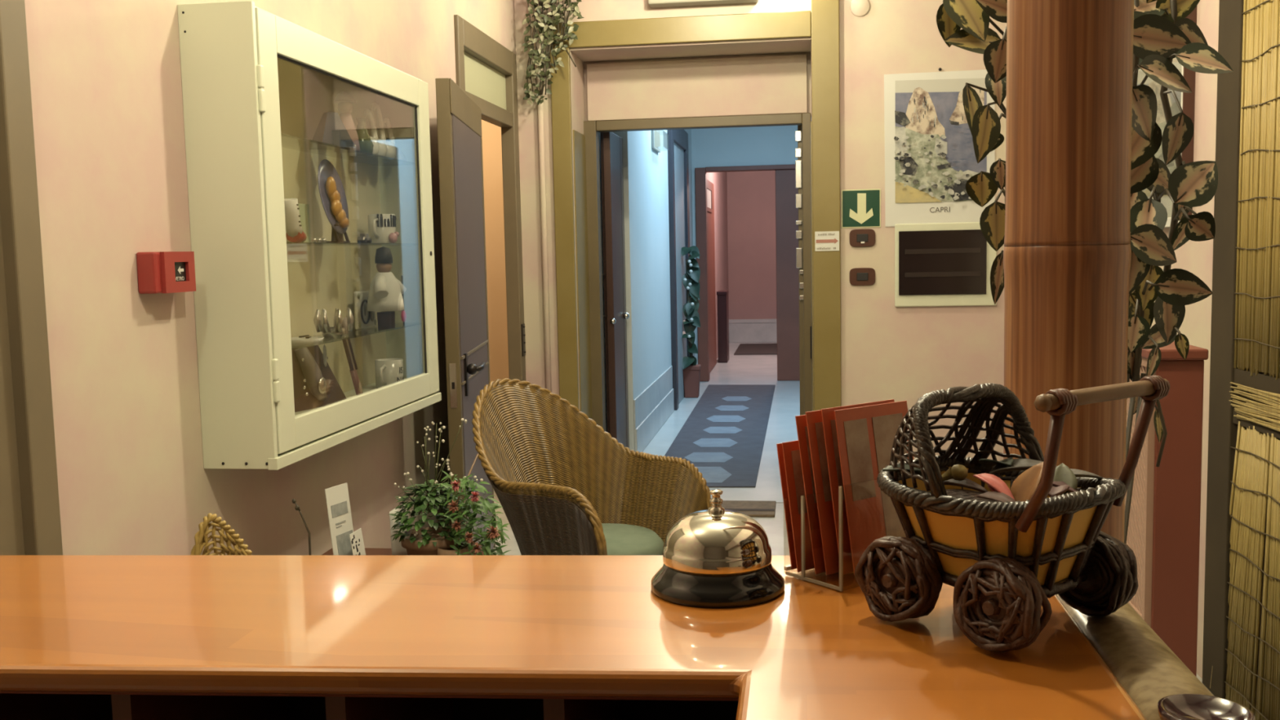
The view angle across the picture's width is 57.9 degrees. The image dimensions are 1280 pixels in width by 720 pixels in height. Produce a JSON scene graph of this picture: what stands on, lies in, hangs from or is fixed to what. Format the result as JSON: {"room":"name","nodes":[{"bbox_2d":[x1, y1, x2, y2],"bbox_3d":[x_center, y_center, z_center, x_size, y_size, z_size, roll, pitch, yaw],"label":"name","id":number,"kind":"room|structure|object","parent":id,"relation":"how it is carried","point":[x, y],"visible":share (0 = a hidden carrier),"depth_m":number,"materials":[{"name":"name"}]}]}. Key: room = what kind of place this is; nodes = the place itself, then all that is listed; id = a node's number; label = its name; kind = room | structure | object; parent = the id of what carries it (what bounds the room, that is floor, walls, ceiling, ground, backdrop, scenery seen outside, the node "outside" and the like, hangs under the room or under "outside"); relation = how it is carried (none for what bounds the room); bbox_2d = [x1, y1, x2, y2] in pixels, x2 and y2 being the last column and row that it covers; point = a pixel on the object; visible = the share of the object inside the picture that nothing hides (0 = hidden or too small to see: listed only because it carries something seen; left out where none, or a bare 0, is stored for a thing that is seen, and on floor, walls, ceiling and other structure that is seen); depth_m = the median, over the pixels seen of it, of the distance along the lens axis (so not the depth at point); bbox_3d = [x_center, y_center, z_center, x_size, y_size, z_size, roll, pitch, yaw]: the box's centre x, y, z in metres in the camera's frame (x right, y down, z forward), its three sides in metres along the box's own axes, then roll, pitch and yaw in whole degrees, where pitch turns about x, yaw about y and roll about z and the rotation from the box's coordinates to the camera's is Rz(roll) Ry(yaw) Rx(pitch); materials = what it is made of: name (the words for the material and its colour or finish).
{"room":"hotel lobby","nodes":[
{"label":"hotel lobby","id":0,"kind":"room"},
{"bbox_2d":[24,0,526,555],"bbox_3d":[-1.229,-0.393,2.110,0.050,3.100,8.300,0,5,8],"label":"wall","id":1,"kind":"structure","parent":0,"point":[106,82],"depth_m":2.65,"materials":[{"name":"pink paint"}]},
{"bbox_2d":[0,217,24,555],"bbox_3d":[-1.268,0.053,1.803,0.040,2.270,0.800,0,5,8],"label":"door","id":2,"kind":"structure","parent":1,"relation":"in","point":[11,535],"depth_m":2.18,"materials":[{"name":"beige paint"}]},
{"bbox_2d":[0,0,62,555],"bbox_3d":[-1.263,0.013,1.798,0.082,2.350,0.958,0,5,8],"label":"trim","id":3,"kind":"structure","parent":1,"relation":"attached to","point":[19,195],"depth_m":2.20,"materials":[{"name":"beige paint"}]},
{"bbox_2d":[136,251,195,293],"bbox_3d":[-1.096,-0.203,2.675,0.055,0.094,0.156,0,5,8],"label":"fire alarm box","id":4,"kind":"object","parent":1,"relation":"attached to","point":[157,272],"visible":1,"depth_m":2.62,"materials":[{"name":"red"}]},
{"bbox_2d":[177,0,441,470],"bbox_3d":[-0.914,-0.354,3.470,0.199,1.135,1.326,0,5,8],"label":"display cabinet","id":5,"kind":"object","parent":1,"relation":"attached to","point":[258,85],"visible":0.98,"depth_m":2.92,"materials":[{"name":"wood"}]},
{"bbox_2d":[284,198,306,243],"bbox_3d":[-0.938,-0.379,3.143,0.047,0.121,0.113,0,5,8],"label":"ornament","id":6,"kind":"object","parent":5,"relation":"on","point":[295,233],"visible":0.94,"depth_m":3.11,"materials":[{"name":"white ceramic"}]},
{"bbox_2d":[297,203,311,242],"bbox_3d":[-0.988,-0.398,3.370,0.006,0.115,0.110,0,5,8],"label":"card","id":7,"kind":"object","parent":5,"relation":"on","point":[304,211],"visible":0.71,"depth_m":3.40,"materials":[{"name":"green"}]},
{"bbox_2d":[291,334,324,346],"bbox_3d":[-0.931,-0.054,3.177,0.124,0.024,0.123,0,5,8],"label":"dish","id":8,"kind":"object","parent":5,"relation":"on","point":[302,340],"visible":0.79,"depth_m":3.14,"materials":[{"name":"grey ceramic"}]},
{"bbox_2d":[291,343,346,412],"bbox_3d":[-0.950,0.047,3.385,0.074,0.187,0.272,0,6,16],"label":"display","id":9,"kind":"object","parent":5,"relation":"on","point":[315,385],"visible":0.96,"depth_m":3.36,"materials":[{"name":"brown"}]},
{"bbox_2d":[317,159,350,242],"bbox_3d":[-0.920,-0.477,3.473,0.067,0.251,0.194,0,5,8],"label":"plate","id":10,"kind":"object","parent":5,"relation":"on","point":[331,191],"visible":0.99,"depth_m":3.46,"materials":[{"name":"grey ceramic"}]},
{"bbox_2d":[311,110,355,149],"bbox_3d":[-0.923,-0.688,3.455,0.111,0.114,0.111,-5,7,-37],"label":"pyramid","id":11,"kind":"object","parent":5,"relation":"on","point":[331,130],"visible":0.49,"depth_m":3.43,"materials":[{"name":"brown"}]},
{"bbox_2d":[313,307,354,338],"bbox_3d":[-0.904,-0.109,3.432,0.116,0.086,0.118,0,5,8],"label":"crown ornament","id":12,"kind":"object","parent":5,"relation":"on","point":[341,327],"visible":1,"depth_m":3.41,"materials":[{"name":"silver metal"}]},
{"bbox_2d":[333,91,359,152],"bbox_3d":[-0.908,-0.737,3.569,0.080,0.185,0.078,0,5,8],"label":"figurine","id":13,"kind":"object","parent":5,"relation":"on","point":[344,100],"visible":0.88,"depth_m":3.55,"materials":[{"name":"beige ceramic"}]},
{"bbox_2d":[280,133,414,165],"bbox_3d":[-0.944,-0.629,3.449,0.137,0.006,1.284,0,5,8],"label":"shelf","id":14,"kind":"object","parent":5,"relation":"attached to","point":[291,145],"depth_m":3.55,"materials":[{"name":"clear glass"}]},
{"bbox_2d":[286,242,417,245],"bbox_3d":[-0.938,-0.348,3.475,0.137,0.006,1.284,0,5,8],"label":"shelf","id":15,"kind":"object","parent":5,"relation":"attached to","point":[287,243],"depth_m":3.66,"materials":[{"name":"clear glass"}]},
{"bbox_2d":[342,338,363,395],"bbox_3d":[-0.911,0.022,3.669,0.099,0.190,0.036,4,8,45],"label":"stick","id":16,"kind":"object","parent":5,"relation":"on","point":[347,343],"visible":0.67,"depth_m":3.66,"materials":[{"name":"brown wood"}]},
{"bbox_2d":[291,322,420,350],"bbox_3d":[-0.932,-0.069,3.502,0.137,0.006,1.284,0,5,8],"label":"shelf","id":17,"kind":"object","parent":5,"relation":"attached to","point":[355,333],"depth_m":3.64,"materials":[{"name":"clear glass"}]},
{"bbox_2d":[355,118,373,155],"bbox_3d":[-0.889,-0.714,3.697,0.072,0.115,0.071,0,5,8],"label":"vase","id":18,"kind":"object","parent":5,"relation":"on","point":[366,144],"visible":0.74,"depth_m":3.68,"materials":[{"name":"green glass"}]},
{"bbox_2d":[353,290,377,329],"bbox_3d":[-0.915,-0.169,3.861,0.018,0.125,0.170,0,5,8],"label":"relief plaque","id":19,"kind":"object","parent":5,"relation":"on","point":[364,318],"visible":0.81,"depth_m":3.82,"materials":[{"name":"grey ceramic"}]},
{"bbox_2d":[363,108,379,154],"bbox_3d":[-0.889,-0.747,3.813,0.055,0.160,0.097,0,5,8],"label":"ornament","id":20,"kind":"object","parent":5,"relation":"on","point":[374,137],"visible":0.53,"depth_m":3.81,"materials":[{"name":"grey ceramic"}]},
{"bbox_2d":[371,102,386,155],"bbox_3d":[-0.879,-0.768,3.885,0.055,0.188,0.097,0,5,8],"label":"ornament","id":21,"kind":"object","parent":5,"relation":"on","point":[382,140],"visible":0.57,"depth_m":3.88,"materials":[{"name":"grey ceramic"}]},
{"bbox_2d":[367,213,396,244],"bbox_3d":[-0.860,-0.439,3.873,0.094,0.098,0.114,-4,6,-23],"label":"mug","id":22,"kind":"object","parent":5,"relation":"on","point":[380,226],"visible":1,"depth_m":3.84,"materials":[{"name":"grey ceramic"}]},
{"bbox_2d":[367,246,406,328],"bbox_3d":[-0.840,-0.239,3.808,0.120,0.270,0.219,0,5,8],"label":"doll","id":23,"kind":"object","parent":5,"relation":"on","point":[386,291],"visible":1,"depth_m":3.78,"materials":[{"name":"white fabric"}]},
{"bbox_2d":[374,358,404,388],"bbox_3d":[-0.844,0.047,3.846,0.093,0.096,0.118,3,7,39],"label":"mug","id":24,"kind":"object","parent":5,"relation":"on","point":[388,371],"visible":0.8,"depth_m":3.82,"materials":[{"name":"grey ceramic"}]},
{"bbox_2d":[382,116,395,158],"bbox_3d":[-0.867,-0.758,3.974,0.055,0.150,0.097,0,5,8],"label":"ornament","id":25,"kind":"object","parent":5,"relation":"on","point":[391,149],"visible":0.59,"depth_m":3.96,"materials":[{"name":"grey ceramic"}]},
{"bbox_2d":[435,78,495,549],"bbox_3d":[-0.662,-0.085,4.692,0.121,1.950,0.905,-1,5,-1],"label":"door","id":26,"kind":"structure","parent":1,"relation":"in","point":[459,118],"depth_m":4.37,"materials":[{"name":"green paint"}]},
{"bbox_2d":[453,14,525,381],"bbox_3d":[-0.723,-0.370,5.647,0.087,2.370,1.050,0,5,8],"label":"trim","id":27,"kind":"structure","parent":1,"relation":"attached to","point":[486,70],"depth_m":5.99,"materials":[{"name":"beige paint"}]},
{"bbox_2d":[481,120,509,382],"bbox_3d":[-1.783,-0.766,6.207,2.170,3.100,3.500,0,5,8],"label":"wall","id":28,"kind":"structure","parent":0,"point":[491,133],"depth_m":7.77,"materials":[{"name":"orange paint"}]},
{"bbox_2d":[599,128,694,450],"bbox_3d":[0.039,-1.079,9.119,0.280,3.100,5.200,0,5,8],"label":"wall","id":29,"kind":"structure","parent":0,"point":[645,170],"depth_m":8.08,"materials":[{"name":"blue paint"}]},
{"bbox_2d":[600,132,629,448],"bbox_3d":[-0.148,-0.350,7.017,0.101,2.030,0.676,0,5,8],"label":"door","id":30,"kind":"structure","parent":29,"relation":"in","point":[615,316],"depth_m":6.80,"materials":[{"name":"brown wood"}]},
{"bbox_2d":[633,365,674,453],"bbox_3d":[0.120,0.341,8.535,0.020,0.380,2.200,0,5,8],"label":"baseboard","id":31,"kind":"structure","parent":29,"relation":"attached to","point":[653,406],"depth_m":8.28,"materials":[{"name":"paint"}]},
{"bbox_2d":[651,129,668,152],"bbox_3d":[0.152,-1.639,8.643,0.085,0.140,0.400,0,5,8],"label":"emergency light","id":32,"kind":"object","parent":29,"relation":"attached to","point":[655,135],"visible":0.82,"depth_m":8.59,"materials":[{"name":"grey paint"}]},
{"bbox_2d":[666,128,689,409],"bbox_3d":[0.361,-0.851,10.263,0.040,2.420,1.400,0,5,8],"label":"door","id":33,"kind":"structure","parent":29,"relation":"in","point":[677,153],"depth_m":10.08,"materials":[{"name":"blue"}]},
{"bbox_2d":[706,170,776,358],"bbox_3d":[1.647,-1.430,14.096,2.000,2.800,4.880,0,5,8],"label":"wall","id":34,"kind":"structure","parent":0,"point":[745,244],"depth_m":16.43,"materials":[{"name":"paint"}]},
{"bbox_2d":[706,179,716,373],"bbox_3d":[0.747,-0.914,12.607,0.058,2.070,1.560,0,5,8],"label":"door","id":35,"kind":"structure","parent":34,"relation":"in","point":[710,193],"depth_m":12.83,"materials":[{"name":"brown paint"}]},
{"bbox_2d":[728,319,777,342],"bbox_3d":[2.030,-0.422,16.493,1.520,0.330,0.040,0,5,8],"label":"baseboard","id":36,"kind":"structure","parent":34,"relation":"attached to","point":[740,330],"depth_m":16.54,"materials":[{"name":"paint"}]},
{"bbox_2d":[691,116,811,364],"bbox_3d":[1.277,-1.339,11.610,2.050,3.100,0.100,0,5,8],"label":"wall","id":37,"kind":"structure","parent":0,"point":[774,144],"depth_m":11.52,"materials":[{"name":"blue paint"}]},
{"bbox_2d":[694,164,799,381],"bbox_3d":[1.268,-0.868,11.647,1.385,2.155,0.160,0,5,8],"label":"trim","id":38,"kind":"structure","parent":37,"relation":"attached to","point":[786,211],"depth_m":11.59,"materials":[{"name":"brown paint"}]},
{"bbox_2d":[514,0,1006,461],"bbox_3d":[0.943,-0.824,6.209,3.230,3.100,0.460,0,5,8],"label":"wall","id":39,"kind":"structure","parent":0,"point":[888,352],"depth_m":5.98,"materials":[{"name":"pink paint"}]},
{"bbox_2d":[534,0,551,391],"bbox_3d":[-0.517,-0.789,6.163,0.038,3.100,0.036,0,5,8],"label":"trim","id":40,"kind":"structure","parent":39,"relation":"attached to","point":[543,220],"depth_m":6.16,"materials":[{"name":"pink paint"}]},
{"bbox_2d":[521,0,583,105],"bbox_3d":[-0.457,-1.793,5.953,0.353,0.942,0.161,0,5,8],"label":"ivy","id":41,"kind":"object","parent":39,"relation":"hanging from","point":[548,28],"visible":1,"depth_m":5.96,"materials":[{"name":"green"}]},
{"bbox_2d":[573,120,813,418],"bbox_3d":[0.308,-0.257,6.301,1.256,1.980,0.320,0,5,8],"label":"trim","id":42,"kind":"structure","parent":39,"relation":"attached to","point":[579,139],"depth_m":6.32,"materials":[{"name":"green wood"}]},
{"bbox_2d":[550,0,840,410],"bbox_3d":[0.293,-0.547,6.075,1.498,2.600,0.036,0,5,8],"label":"trim","id":43,"kind":"structure","parent":39,"relation":"attached to","point":[825,86],"depth_m":5.98,"materials":[{"name":"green wood"}]},
{"bbox_2d":[586,54,807,120],"bbox_3d":[0.309,-1.499,6.384,1.215,0.313,0.040,0,5,8],"label":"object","id":44,"kind":"structure","parent":39,"relation":"attached to","point":[771,84],"depth_m":6.36,"materials":[{"name":"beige paint"}]},
{"bbox_2d":[583,112,812,431],"bbox_3d":[0.330,-0.317,6.505,1.262,2.060,0.100,0,5,8],"label":"trim","id":45,"kind":"structure","parent":39,"relation":"attached to","point":[592,129],"depth_m":6.43,"materials":[{"name":"green paint"}]},
{"bbox_2d":[648,0,758,8],"bbox_3d":[0.321,-1.940,5.897,0.560,0.235,0.112,0,5,8],"label":"air vent","id":46,"kind":"object","parent":39,"relation":"in","point":[652,3],"visible":1,"depth_m":5.90,"materials":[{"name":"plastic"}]},
{"bbox_2d":[795,124,812,415],"bbox_3d":[0.969,-0.355,6.817,0.090,2.030,0.925,0,5,8],"label":"door","id":47,"kind":"structure","parent":39,"relation":"in","point":[798,134],"depth_m":6.48,"materials":[{"name":"green paint"}]},
{"bbox_2d":[814,231,839,251],"bbox_3d":[0.964,-0.612,5.955,0.123,0.100,0.004,0,5,8],"label":"arrow sign","id":48,"kind":"object","parent":39,"relation":"attached to","point":[827,240],"visible":1,"depth_m":5.95,"materials":[{"name":"grey"}]},
{"bbox_2d":[841,188,880,228],"bbox_3d":[1.138,-0.779,5.950,0.200,0.197,0.008,0,5,8],"label":"direction sign","id":49,"kind":"object","parent":39,"relation":"attached to","point":[860,208],"visible":1,"depth_m":5.95,"materials":[{"name":"green"}]},
{"bbox_2d":[849,267,875,285],"bbox_3d":[1.150,-0.431,5.977,0.132,0.092,0.016,0,5,8],"label":"wall switch","id":50,"kind":"object","parent":39,"relation":"attached to","point":[858,276],"visible":1,"depth_m":5.97,"materials":[{"name":"brown"}]},
{"bbox_2d":[849,228,875,247],"bbox_3d":[1.146,-0.629,5.958,0.132,0.092,0.018,0,5,8],"label":"wall switch","id":51,"kind":"object","parent":39,"relation":"attached to","point":[866,237],"visible":1,"depth_m":5.95,"materials":[{"name":"brown"}]},
{"bbox_2d":[884,67,995,226],"bbox_3d":[1.515,-1.077,5.833,0.550,0.790,0.080,0,5,8],"label":"poster","id":52,"kind":"object","parent":39,"relation":"attached to","point":[930,157],"visible":0.94,"depth_m":5.87,"materials":[{"name":"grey paper"}]},
{"bbox_2d":[893,78,986,203],"bbox_3d":[1.516,-1.108,5.826,0.463,0.618,0.072,0,5,8],"label":"picture","id":53,"kind":"object","parent":52,"relation":"attached to","point":[935,159],"depth_m":5.86,"materials":[{"name":"multicoloured"}]},
{"bbox_2d":[894,222,996,306],"bbox_3d":[1.561,-0.487,5.905,0.507,0.425,0.036,0,5,8],"label":"box","id":54,"kind":"object","parent":39,"relation":"attached to","point":[936,264],"visible":0.79,"depth_m":5.89,"materials":[{"name":"beige plastic"}]},
{"bbox_2d":[493,342,1214,696],"bbox_3d":[0.111,0.650,7.654,5.300,0.070,19.400,0,5,8],"label":"floor","id":55,"kind":"structure","parent":0,"point":[762,369],"depth_m":8.51,"materials":[{"name":"stone"}]},
{"bbox_2d":[190,512,252,555],"bbox_3d":[-0.728,0.723,2.044,0.280,0.870,0.315,0,5,8],"label":"rattan chair","id":56,"kind":"object","parent":55,"relation":"on","point":[201,539],"visible":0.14,"depth_m":2.12,"materials":[{"name":"wicker"}]},
{"bbox_2d":[321,547,484,555],"bbox_3d":[-0.743,0.826,3.246,0.500,0.440,0.640,0,5,8],"label":"side table","id":57,"kind":"object","parent":55,"relation":"on","point":[369,551],"visible":0.03,"depth_m":3.51,"materials":[{"name":"brown wood"}]},
{"bbox_2d":[324,482,353,555],"bbox_3d":[-0.791,0.479,3.081,0.027,0.300,0.132,0,5,11],"label":"leaflet","id":58,"kind":"object","parent":57,"relation":"on","point":[337,498],"visible":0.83,"depth_m":3.07,"materials":[{"name":"grey paper"}]},
{"bbox_2d":[336,529,352,555],"bbox_3d":[-0.785,0.502,3.092,0.008,0.088,0.098,0,5,11],"label":"picture","id":59,"kind":"object","parent":58,"relation":"attached to","point":[344,547],"depth_m":3.08},
{"bbox_2d":[349,528,365,555],"bbox_3d":[-0.744,0.539,3.081,0.024,0.171,0.092,-1,5,5],"label":"leaflet","id":60,"kind":"object","parent":57,"relation":"on","point":[356,537],"visible":0.53,"depth_m":3.08,"materials":[{"name":"grey paper"}]},
{"bbox_2d":[389,503,412,555],"bbox_3d":[-0.697,0.502,3.425,0.085,0.169,0.027,-3,6,-17],"label":"paper sheet","id":61,"kind":"object","parent":57,"relation":"on","point":[397,548],"visible":0.3,"depth_m":3.43,"materials":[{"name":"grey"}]},
{"bbox_2d":[387,417,483,555],"bbox_3d":[-0.593,0.379,3.262,0.230,0.440,0.236,-4,6,-31],"label":"flowering plant","id":62,"kind":"object","parent":57,"relation":"on","point":[420,540],"visible":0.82,"depth_m":3.22,"materials":[{"name":"green plant"}]},
{"bbox_2d":[433,470,510,555],"bbox_3d":[-0.464,0.447,3.193,0.238,0.312,0.193,0,5,8],"label":"flowering plant","id":63,"kind":"object","parent":57,"relation":"on","point":[468,547],"visible":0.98,"depth_m":3.17,"materials":[{"name":"green plant"}]},
{"bbox_2d":[471,377,711,555],"bbox_3d":[-0.200,0.531,3.728,0.680,0.916,0.646,3,7,37],"label":"wicker armchair","id":64,"kind":"object","parent":55,"relation":"on","point":[562,485],"visible":0.72,"depth_m":3.81,"materials":[{"name":"wicker"}]},
{"bbox_2d":[601,523,663,555],"bbox_3d":[-0.126,0.603,3.679,0.404,0.096,0.404,3,7,37],"label":"seat cushion","id":65,"kind":"object","parent":64,"relation":"on","point":[621,539],"depth_m":3.64,"materials":[{"name":"fabric"}]},
{"bbox_2d":[0,555,1213,719],"bbox_3d":[-0.502,0.731,0.663,1.611,1.102,0.830,0,5,8],"label":"countertop","id":66,"kind":"structure","parent":55,"relation":"on","point":[82,637],"depth_m":0.70,"materials":[{"name":"brown wood"}]},
{"bbox_2d":[650,488,784,608],"bbox_3d":[0.052,0.122,0.785,0.091,0.068,0.091,0,5,8],"label":"bell","id":67,"kind":"object","parent":66,"relation":"on","point":[716,557],"visible":1,"depth_m":0.76,"materials":[{"name":"silver"}]},
{"bbox_2d":[783,485,843,591],"bbox_3d":[0.158,0.114,0.822,0.101,0.071,0.056,-5,7,-36],"label":"holder","id":68,"kind":"object","parent":66,"relation":"on","point":[788,567],"visible":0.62,"depth_m":0.79,"materials":[{"name":"silver metal"}]},
{"bbox_2d":[776,443,796,569],"bbox_3d":[0.132,0.101,0.841,0.075,0.088,0.015,-5,7,-36],"label":"leaflet","id":69,"kind":"object","parent":68,"relation":"in","point":[780,449],"visible":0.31,"depth_m":0.82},
{"bbox_2d":[782,440,814,572],"bbox_3d":[0.135,0.101,0.833,0.075,0.090,0.015,-5,7,-36],"label":"leaflet","id":70,"kind":"object","parent":68,"relation":"in","point":[792,459],"visible":0.33,"depth_m":0.81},
{"bbox_2d":[791,449,807,514],"bbox_3d":[0.119,0.086,0.822,0.023,0.044,0.007,-5,7,-36],"label":"photo","id":71,"kind":"object","parent":70,"relation":"attached to","point":[797,490],"depth_m":0.82},
{"bbox_2d":[795,414,825,573],"bbox_3d":[0.145,0.091,0.829,0.075,0.109,0.019,-5,7,-36],"label":"leaflet","id":72,"kind":"object","parent":68,"relation":"in","point":[801,420],"visible":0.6,"depth_m":0.81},
{"bbox_2d":[804,426,817,502],"bbox_3d":[0.128,0.073,0.818,0.023,0.053,0.009,-5,7,-36],"label":"photo","id":73,"kind":"object","parent":72,"relation":"attached to","point":[810,491],"depth_m":0.81},
{"bbox_2d":[805,409,839,575],"bbox_3d":[0.152,0.090,0.826,0.075,0.112,0.020,-5,7,-36],"label":"leaflet","id":74,"kind":"object","parent":68,"relation":"in","point":[814,419],"visible":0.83,"depth_m":0.81,"materials":[{"name":"paper"}]},
{"bbox_2d":[814,422,831,502],"bbox_3d":[0.135,0.071,0.815,0.023,0.054,0.010,-5,7,-36],"label":"photo","id":75,"kind":"object","parent":74,"relation":"attached to","point":[822,483],"depth_m":0.81},
{"bbox_2d":[821,399,894,574],"bbox_3d":[0.163,0.089,0.825,0.075,0.114,0.019,-5,7,-36],"label":"leaflet","id":76,"kind":"object","parent":68,"relation":"in","point":[828,414],"visible":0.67,"depth_m":0.81,"materials":[{"name":"paper"}]},
{"bbox_2d":[830,419,844,499],"bbox_3d":[0.146,0.069,0.814,0.023,0.056,0.009,-5,7,-36],"label":"photo","id":77,"kind":"object","parent":76,"relation":"attached to","point":[836,477],"depth_m":0.81},
{"bbox_2d":[834,400,914,575],"bbox_3d":[0.172,0.089,0.823,0.075,0.113,0.019,-5,7,-36],"label":"leaflet","id":78,"kind":"object","parent":68,"relation":"in","point":[866,434],"visible":0.62,"depth_m":0.81,"materials":[{"name":"paper"}]},
{"bbox_2d":[843,417,875,501],"bbox_3d":[0.154,0.070,0.812,0.023,0.055,0.009,-5,7,-36],"label":"photo","id":79,"kind":"object","parent":78,"relation":"attached to","point":[859,433],"depth_m":0.81},
{"bbox_2d":[871,413,907,537],"bbox_3d":[0.183,0.084,0.831,0.032,0.088,0.014,-5,7,-36],"label":"photo","id":80,"kind":"object","parent":78,"relation":"attached to","point":[886,522],"depth_m":0.82},
{"bbox_2d":[854,375,1170,652],"bbox_3d":[0.221,0.084,0.699,0.126,0.152,0.151,-5,7,-38],"label":"carriage","id":81,"kind":"object","parent":66,"relation":"on","point":[1002,562],"visible":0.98,"depth_m":0.68,"materials":[{"name":"wicker"}]},
{"bbox_2d":[888,397,1030,491],"bbox_3d":[0.195,0.047,0.727,0.104,0.055,0.058,-5,7,-38],"label":"hood","id":82,"kind":"object","parent":81,"relation":"attached to","point":[931,464],"depth_m":0.75,"materials":[{"name":"wicker"}]},
{"bbox_2d":[946,488,995,502],"bbox_3d":[0.218,0.090,0.704,0.085,0.006,0.105,-5,7,-36],"label":"potpourri","id":83,"kind":"object","parent":81,"relation":"in","point":[966,494],"visible":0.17,"depth_m":0.74},
{"bbox_2d":[942,478,987,493],"bbox_3d":[0.192,0.076,0.694,0.034,0.009,0.021,0,5,8],"label":"dried leaf","id":84,"kind":"object","parent":83,"relation":"on","point":[966,482],"visible":0.78,"depth_m":0.69,"materials":[{"name":"brown"}]},
{"bbox_2d":[942,464,968,480],"bbox_3d":[0.188,0.068,0.694,0.017,0.012,0.014,0,5,8],"label":"bud","id":85,"kind":"object","parent":84,"relation":"on","point":[957,472],"visible":0.94,"depth_m":0.69,"materials":[{"name":"brown"}]},
{"bbox_2d":[973,473,1014,499],"bbox_3d":[0.208,0.077,0.678,0.013,0.017,0.034,-5,6,-33],"label":"dried petal","id":86,"kind":"object","parent":83,"relation":"on","point":[994,482],"visible":0.86,"depth_m":0.68,"materials":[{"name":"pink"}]},
{"bbox_2d":[989,458,1057,474],"bbox_3d":[0.238,0.067,0.713,0.044,0.008,0.027,0,5,8],"label":"dried leaf","id":87,"kind":"object","parent":83,"relation":"on","point":[1018,464],"visible":0.7,"depth_m":0.72,"materials":[{"name":"grey"}]},
{"bbox_2d":[1010,462,1043,501],"bbox_3d":[0.229,0.074,0.678,0.019,0.028,0.024,0,5,8],"label":"dried leaf","id":88,"kind":"object","parent":83,"relation":"on","point":[1023,488],"visible":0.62,"depth_m":0.68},
{"bbox_2d":[1012,478,1076,492],"bbox_3d":[0.244,0.075,0.695,0.038,0.011,0.022,0,5,8],"label":"dried petal","id":89,"kind":"object","parent":83,"relation":"on","point":[1055,483],"visible":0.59,"depth_m":0.69,"materials":[{"name":"red"}]},
{"bbox_2d":[1053,462,1077,495],"bbox_3d":[0.254,0.073,0.696,0.016,0.019,0.019,0,5,8],"label":"dried leaf","id":90,"kind":"object","parent":89,"relation":"on","point":[1070,479],"visible":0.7,"depth_m":0.69,"materials":[{"name":"yellow"}]},
{"bbox_2d":[1157,693,1255,719],"bbox_3d":[0.264,0.167,0.540,0.041,0.008,0.041,0,5,8],"label":"ashtray","id":91,"kind":"object","parent":66,"relation":"on","point":[1177,706],"visible":1,"depth_m":0.55,"materials":[{"name":"silver metal"}]},
{"bbox_2d":[680,245,701,397],"bbox_3d":[0.463,-0.342,10.430,0.196,1.371,0.240,0,5,8],"label":"potted plant","id":92,"kind":"object","parent":55,"relation":"on","point":[691,371],"visible":0.99,"depth_m":10.43,"materials":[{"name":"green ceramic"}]},
{"bbox_2d":[664,384,775,487],"bbox_3d":[0.665,0.480,8.932,0.654,0.008,4.930,0,5,8],"label":"runner rug","id":93,"kind":"object","parent":55,"relation":"on","point":[723,436],"visible":0.9,"depth_m":8.32,"materials":[{"name":"blue carpet"}]},
{"bbox_2d":[716,290,728,362],"bbox_3d":[0.993,-0.403,13.794,0.120,0.840,0.390,0,5,8],"label":"pedestal","id":94,"kind":"object","parent":55,"relation":"on","point":[722,295],"visible":1,"depth_m":13.63,"materials":[{"name":"red paint"}]},
{"bbox_2d":[721,500,776,517],"bbox_3d":[0.451,0.761,5.934,0.485,0.016,0.320,0,5,8],"label":"doormat","id":95,"kind":"object","parent":55,"relation":"on","point":[749,508],"visible":0.49,"depth_m":5.92,"materials":[{"name":"fabric"}]},
{"bbox_2d":[733,343,777,355],"bbox_3d":[1.664,-0.149,15.373,0.740,0.012,1.600,0,5,8],"label":"doormat","id":96,"kind":"object","parent":55,"relation":"on","point":[743,348],"visible":0.64,"depth_m":15.22,"materials":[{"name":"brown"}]},
{"bbox_2d":[1003,0,1133,542],"bbox_3d":[0.365,-0.321,0.983,0.104,3.100,0.104,0,5,8],"label":"column","id":97,"kind":"structure","parent":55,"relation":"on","point":[1067,251],"depth_m":0.96,"materials":[{"name":"wood"}]},
{"bbox_2d":[936,0,1233,543],"bbox_3d":[0.513,0.362,1.412,0.284,1.653,0.446,0,6,17],"label":"variegated plant","id":98,"kind":"object","parent":55,"relation":"on","point":[1162,33],"visible":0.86,"depth_m":1.22,"materials":[{"name":"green plant"}]},
{"bbox_2d":[1124,341,1208,676],"bbox_3d":[1.052,0.497,2.633,0.101,1.134,1.015,0,5,8],"label":"wall","id":99,"kind":"structure","parent":55,"relation":"on","point":[1163,531],"depth_m":2.12,"materials":[{"name":"red paint"}]},
{"bbox_2d":[1209,0,1279,719],"bbox_3d":[1.631,0.022,2.699,0.045,2.042,1.269,-1,5,4],"label":"bamboo blind","id":100,"kind":"object","parent":55,"relation":"on","point":[1252,682],"visible":0.97,"depth_m":3.08,"materials":[{"name":"yellow wood"}]},
{"bbox_2d":[1150,0,1219,679],"bbox_3d":[1.668,-0.417,1.706,0.440,3.100,8.300,0,5,8],"label":"wall","id":101,"kind":"structure","parent":0,"point":[1194,257],"depth_m":3.48,"materials":[{"name":"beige paint"}]},
{"bbox_2d":[1137,4,1197,227],"bbox_3d":[1.744,-0.901,4.004,0.034,0.896,0.956,0,5,8],"label":"framed picture","id":102,"kind":"object","parent":101,"relation":"attached to","point":[1187,100],"visible":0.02,"depth_m":3.69,"materials":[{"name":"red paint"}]},
{"bbox_2d":[1137,57,1182,217],"bbox_3d":[1.753,-0.902,4.006,0.006,0.828,0.890,0,5,8],"label":"print","id":103,"kind":"object","parent":102,"relation":"attached to","point":[1166,202],"depth_m":3.81},
{"bbox_2d":[1202,0,1244,699],"bbox_3d":[1.601,-0.015,2.628,0.072,2.130,1.522,0,5,8],"label":"trim","id":104,"kind":"structure","parent":101,"relation":"attached to","point":[1222,432],"depth_m":3.29,"materials":[{"name":"wood"}]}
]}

